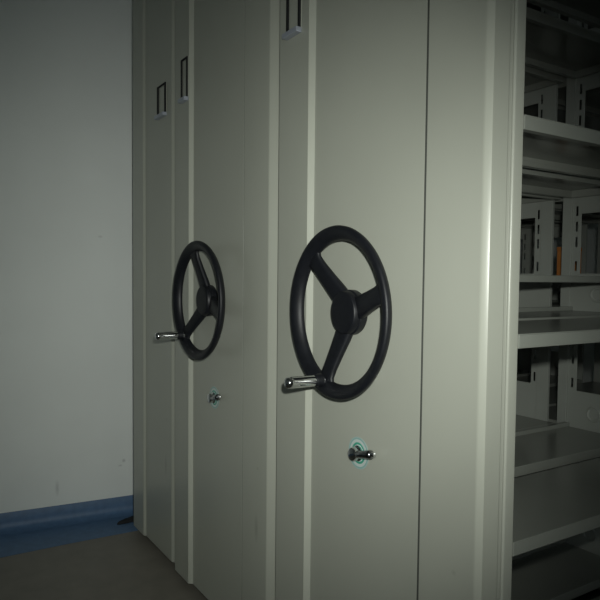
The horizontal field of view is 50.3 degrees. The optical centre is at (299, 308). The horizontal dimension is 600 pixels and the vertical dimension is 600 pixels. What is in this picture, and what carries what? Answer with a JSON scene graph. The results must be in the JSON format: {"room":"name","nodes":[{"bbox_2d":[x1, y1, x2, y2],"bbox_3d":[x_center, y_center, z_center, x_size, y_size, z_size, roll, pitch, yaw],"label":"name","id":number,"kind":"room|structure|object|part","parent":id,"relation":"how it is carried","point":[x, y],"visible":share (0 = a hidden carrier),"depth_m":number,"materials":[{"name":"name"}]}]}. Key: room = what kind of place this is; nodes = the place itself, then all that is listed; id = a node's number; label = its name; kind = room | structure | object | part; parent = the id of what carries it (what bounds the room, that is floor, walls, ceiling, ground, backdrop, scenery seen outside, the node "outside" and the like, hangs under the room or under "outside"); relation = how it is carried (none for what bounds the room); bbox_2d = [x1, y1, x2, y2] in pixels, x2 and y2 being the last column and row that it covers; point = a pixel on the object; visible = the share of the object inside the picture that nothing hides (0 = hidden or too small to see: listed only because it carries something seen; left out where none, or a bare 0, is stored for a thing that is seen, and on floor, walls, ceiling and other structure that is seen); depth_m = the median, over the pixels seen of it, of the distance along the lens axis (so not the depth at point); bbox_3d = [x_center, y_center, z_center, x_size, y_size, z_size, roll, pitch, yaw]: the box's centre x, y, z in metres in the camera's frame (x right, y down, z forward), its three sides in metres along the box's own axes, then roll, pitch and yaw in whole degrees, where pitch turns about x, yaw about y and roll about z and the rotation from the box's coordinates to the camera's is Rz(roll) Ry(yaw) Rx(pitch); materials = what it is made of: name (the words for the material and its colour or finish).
{"room":"archive storage room","nodes":[
{"label":"archive storage room","id":0,"kind":"room"},
{"bbox_2d":[0,459,590,599],"bbox_3d":[0.078,1.035,1.264,6.200,0.100,5.800,-1,3,-33],"label":"floor","id":1,"kind":"structure","parent":0,"point":[124,566],"depth_m":2.24,"materials":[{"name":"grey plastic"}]},
{"bbox_2d":[132,0,174,562],"bbox_3d":[-0.215,-0.191,2.573,0.804,2.220,0.449,-1,3,-33],"label":"shelving unit","id":2,"kind":"object","parent":1,"relation":"on","point":[153,21],"visible":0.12,"depth_m":2.36,"materials":[{"name":"beige paint"}]},
{"bbox_3d":[-0.511,-0.741,2.295,0.004,0.104,0.012,-1,3,-33],"label":"rail","id":3,"kind":"part","parent":2,"relation":"part of","materials":[{"name":"black rubber"}]},
{"bbox_3d":[-0.472,-0.738,2.233,0.004,0.104,0.012,-1,3,-33],"label":"rail","id":4,"kind":"part","parent":2,"relation":"part of","materials":[{"name":"black rubber"}]},
{"bbox_2d":[155,0,599,599],"bbox_3d":[0.431,-0.172,2.311,1.861,2.220,0.667,-1,3,-33],"label":"carriage","id":5,"kind":"object","parent":1,"relation":"on","point":[227,52],"visible":0.3,"depth_m":1.87,"materials":[{"name":"beige paint"}]},
{"bbox_3d":[-0.405,0.085,1.986,0.093,0.024,0.024,-1,3,-33],"label":"crank handle","id":6,"kind":"part","parent":5,"relation":"part of","materials":[{"name":"silver metal"}]},
{"bbox_2d":[177,330,183,339],"bbox_3d":[-0.378,0.085,2.003,0.017,0.029,0.029,-1,3,-33],"label":"socket","id":7,"kind":"object","parent":5,"relation":"attached to","point":[180,333],"depth_m":1.99,"materials":[{"name":"black plastic"}]},
{"bbox_3d":[-0.385,-0.741,2.075,0.004,0.127,0.007,-1,3,-33],"label":"rail","id":8,"kind":"part","parent":5,"relation":"part of","materials":[{"name":"black rubber"}]},
{"bbox_3d":[-0.361,-0.739,2.037,0.004,0.127,0.007,-1,3,-33],"label":"rail","id":9,"kind":"part","parent":5,"relation":"part of","materials":[{"name":"black rubber"}]},
{"bbox_3d":[-0.278,-0.178,1.970,0.040,2.190,0.478,-1,3,-33],"label":"panel","id":10,"kind":"part","parent":5,"relation":"part of","materials":[{"name":"beige paint"}]},
{"bbox_3d":[-0.252,0.266,1.902,0.020,0.027,0.054,-1,3,-33],"label":"turn lever","id":11,"kind":"part","parent":5,"relation":"part of","materials":[{"name":"silver metal"}]},
{"bbox_3d":[-0.093,-0.163,1.691,0.028,2.190,0.187,-1,3,-33],"label":"edge panel","id":12,"kind":"part","parent":5,"relation":"part of","materials":[{"name":"beige paint"}]},
{"bbox_3d":[1.064,-0.216,3.038,0.010,2.070,0.113,-1,3,-33],"label":"upright frame","id":13,"kind":"part","parent":5,"relation":"part of","materials":[{"name":"grey metal"}]},
{"bbox_3d":[0.728,-0.377,2.795,0.811,0.024,0.139,-1,3,-33],"label":"shelf","id":14,"kind":"part","parent":5,"relation":"part of","materials":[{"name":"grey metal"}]},
{"bbox_3d":[0.833,0.321,2.653,0.811,0.036,0.210,-1,3,-33],"label":"shelf","id":15,"kind":"part","parent":5,"relation":"part of","materials":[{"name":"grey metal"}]},
{"bbox_3d":[0.839,-0.374,2.620,0.811,0.036,0.210,-1,3,-33],"label":"shelf","id":16,"kind":"part","parent":5,"relation":"part of","materials":[{"name":"grey metal"}]},
{"bbox_3d":[0.981,-0.005,2.411,0.811,0.024,0.227,-1,3,-33],"label":"shelf","id":17,"kind":"part","parent":5,"relation":"part of","materials":[{"name":"grey metal"}]},
{"bbox_3d":[0.991,-1.043,2.362,0.811,0.024,0.227,-1,3,-33],"label":"shelf","id":18,"kind":"part","parent":5,"relation":"part of","materials":[{"name":"grey metal"}]},
{"bbox_3d":[0.987,-0.699,2.378,0.811,0.024,0.227,-1,3,-33],"label":"shelf","id":19,"kind":"part","parent":5,"relation":"part of","materials":[{"name":"grey metal"}]},
{"bbox_3d":[1.176,-0.206,2.863,0.010,2.070,0.233,-1,3,-33],"label":"upright frame","id":20,"kind":"part","parent":5,"relation":"part of","materials":[{"name":"grey metal"}]},
{"bbox_3d":[0.984,-0.356,2.394,0.811,0.024,0.227,-1,3,-33],"label":"shelf","id":21,"kind":"part","parent":5,"relation":"part of","materials":[{"name":"grey metal"}]},
{"bbox_3d":[0.977,0.338,2.427,0.811,0.024,0.227,-1,3,-33],"label":"shelf","id":22,"kind":"part","parent":5,"relation":"part of","materials":[{"name":"grey metal"}]},
{"bbox_3d":[1.326,-0.194,2.629,0.010,2.070,0.214,-1,3,-33],"label":"upright frame","id":23,"kind":"part","parent":5,"relation":"part of","materials":[{"name":"grey metal"}]},
{"bbox_2d":[275,0,599,599],"bbox_3d":[0.808,-0.141,1.723,1.860,2.220,0.694,-1,3,-33],"label":"carriage","id":24,"kind":"object","parent":1,"relation":"on","point":[412,163],"visible":1,"depth_m":1.28,"materials":[{"name":"beige paint"}]},
{"bbox_3d":[-0.029,-0.717,1.518,0.004,0.130,0.008,-1,3,-33],"label":"rail","id":25,"kind":"part","parent":24,"relation":"part of","materials":[{"name":"black rubber"}]},
{"bbox_3d":[-0.001,-0.715,1.474,0.004,0.130,0.008,-1,3,-33],"label":"rail","id":26,"kind":"part","parent":24,"relation":"part of","materials":[{"name":"black rubber"}]},
{"bbox_3d":[0.010,0.154,1.341,0.093,0.024,0.024,-1,3,-31],"label":"crank handle","id":27,"kind":"part","parent":24,"relation":"part of","materials":[{"name":"silver metal"}]},
{"bbox_2d":[314,373,324,386],"bbox_3d":[0.037,0.154,1.357,0.017,0.029,0.029,-1,3,-31],"label":"socket","id":28,"kind":"object","parent":24,"relation":"attached to","point":[319,378],"depth_m":1.35,"materials":[{"name":"black plastic"}]},
{"bbox_3d":[0.097,-0.147,1.383,0.040,2.190,0.502,-1,3,-33],"label":"panel","id":29,"kind":"part","parent":24,"relation":"part of","materials":[{"name":"beige paint"}]},
{"bbox_3d":[0.131,0.298,1.302,0.020,0.027,0.054,-1,3,-33],"label":"turn lever","id":30,"kind":"part","parent":24,"relation":"part of","materials":[{"name":"silver metal"}]},
{"bbox_3d":[0.290,-0.131,1.091,0.028,2.190,0.187,-1,3,-33],"label":"edge panel","id":31,"kind":"part","parent":24,"relation":"part of","materials":[{"name":"beige paint"}]},
{"bbox_3d":[0.376,0.363,1.781,0.831,0.024,0.169,-1,3,-33],"label":"shelf","id":32,"kind":"part","parent":24,"relation":"part of","materials":[{"name":"grey metal"}]},
{"bbox_3d":[0.727,-0.170,1.997,0.010,2.070,0.143,-1,3,-33],"label":"upright frame","id":33,"kind":"part","parent":24,"relation":"part of","materials":[{"name":"grey metal"}]},
{"bbox_3d":[0.382,-0.331,1.748,0.831,0.024,0.169,-1,3,-33],"label":"shelf","id":34,"kind":"part","parent":24,"relation":"part of","materials":[{"name":"grey metal"}]},
{"bbox_3d":[0.386,-0.675,1.732,0.831,0.024,0.169,-1,3,-33],"label":"shelf","id":35,"kind":"part","parent":24,"relation":"part of","materials":[{"name":"grey metal"}]},
{"bbox_3d":[1.096,0.348,2.241,0.811,0.024,0.169,-1,3,-33],"label":"shelf","id":36,"kind":"part","parent":24,"relation":"part of","materials":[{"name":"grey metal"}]},
{"bbox_3d":[0.492,0.717,1.610,0.831,0.036,0.210,-1,3,-33],"label":"shelf","id":37,"kind":"part","parent":24,"relation":"part of","materials":[{"name":"grey metal"}]},
{"bbox_3d":[0.640,0.385,1.368,0.831,0.024,0.227,-1,3,-33],"label":"shelf","id":38,"kind":"part","parent":24,"relation":"part of","materials":[{"name":"grey metal"}]},
{"bbox_3d":[0.495,0.367,1.594,0.831,0.036,0.210,-1,3,-33],"label":"shelf","id":39,"kind":"part","parent":24,"relation":"part of","materials":[{"name":"grey metal"}]},
{"bbox_3d":[0.643,0.042,1.351,0.831,0.024,0.227,-1,3,-33],"label":"shelf","id":40,"kind":"part","parent":24,"relation":"part of","materials":[{"name":"grey metal"}]},
{"bbox_3d":[0.498,0.024,1.577,0.831,0.036,0.210,-1,3,-33],"label":"shelf","id":41,"kind":"part","parent":24,"relation":"part of","materials":[{"name":"grey metal"}]},
{"bbox_3d":[0.499,-0.073,1.573,0.831,0.017,0.209,-1,3,-33],"label":"shelf","id":42,"kind":"part","parent":24,"relation":"part of","materials":[{"name":"grey metal"}]},
{"bbox_3d":[0.502,-0.327,1.561,0.831,0.036,0.210,-1,3,-33],"label":"shelf","id":43,"kind":"part","parent":24,"relation":"part of","materials":[{"name":"grey metal"}]},
{"bbox_3d":[0.646,-0.309,1.335,0.831,0.024,0.227,-1,3,-33],"label":"shelf","id":44,"kind":"part","parent":24,"relation":"part of","materials":[{"name":"grey metal"}]},
{"bbox_3d":[0.505,-0.670,1.545,0.831,0.036,0.210,-1,3,-33],"label":"shelf","id":45,"kind":"part","parent":24,"relation":"part of","materials":[{"name":"grey metal"}]},
{"bbox_3d":[0.650,-0.652,1.319,0.831,0.024,0.227,-1,3,-33],"label":"shelf","id":46,"kind":"part","parent":24,"relation":"part of","materials":[{"name":"grey metal"}]},
{"bbox_2d":[557,247,581,274],"bbox_3d":[0.885,-0.152,2.099,0.102,0.096,0.024,-1,3,-33],"label":"storage box","id":47,"kind":"object","parent":24,"relation":"on","point":[559,249],"visible":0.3,"depth_m":2.08,"materials":[{"name":"orange cardboard"}]},
{"bbox_3d":[1.107,-0.689,2.192,0.811,0.024,0.169,-1,3,-33],"label":"shelf","id":48,"kind":"part","parent":24,"relation":"part of","materials":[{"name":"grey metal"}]},
{"bbox_3d":[1.103,-0.346,2.208,0.811,0.024,0.169,-1,3,-33],"label":"shelf","id":49,"kind":"part","parent":24,"relation":"part of","materials":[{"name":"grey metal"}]},
{"bbox_3d":[0.847,-0.160,1.809,0.010,2.070,0.233,-1,3,-33],"label":"upright frame","id":50,"kind":"part","parent":24,"relation":"part of","materials":[{"name":"grey metal"}]},
{"bbox_3d":[0.879,0.894,1.817,1.650,0.055,0.664,-1,3,-33],"label":"frame","id":51,"kind":"part","parent":24,"relation":"part of","materials":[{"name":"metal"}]},
{"bbox_2d":[0,0,597,512],"bbox_3d":[-0.802,-0.473,2.794,6.500,2.750,0.122,-1,3,-26],"label":"wall","id":52,"kind":"structure","parent":0,"point":[67,436],"depth_m":2.66,"materials":[{"name":"white paint"}]},
{"bbox_2d":[0,495,133,535],"bbox_3d":[-0.958,0.869,2.695,5.700,0.076,0.049,-1,3,-26],"label":"baseboard","id":53,"kind":"structure","parent":52,"relation":"attached to","point":[102,509],"depth_m":2.69,"materials":[{"name":"blue plastic"}]},
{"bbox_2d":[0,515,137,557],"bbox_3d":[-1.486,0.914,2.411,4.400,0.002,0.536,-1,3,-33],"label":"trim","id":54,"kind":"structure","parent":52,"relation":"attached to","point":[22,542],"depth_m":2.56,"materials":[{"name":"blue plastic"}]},
{"bbox_2d":[117,516,133,524],"bbox_3d":[-0.722,0.898,2.713,0.119,0.018,0.034,-2,4,-41],"label":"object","id":55,"kind":"object","parent":54,"relation":"on","point":[129,519],"visible":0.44,"depth_m":2.70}
]}

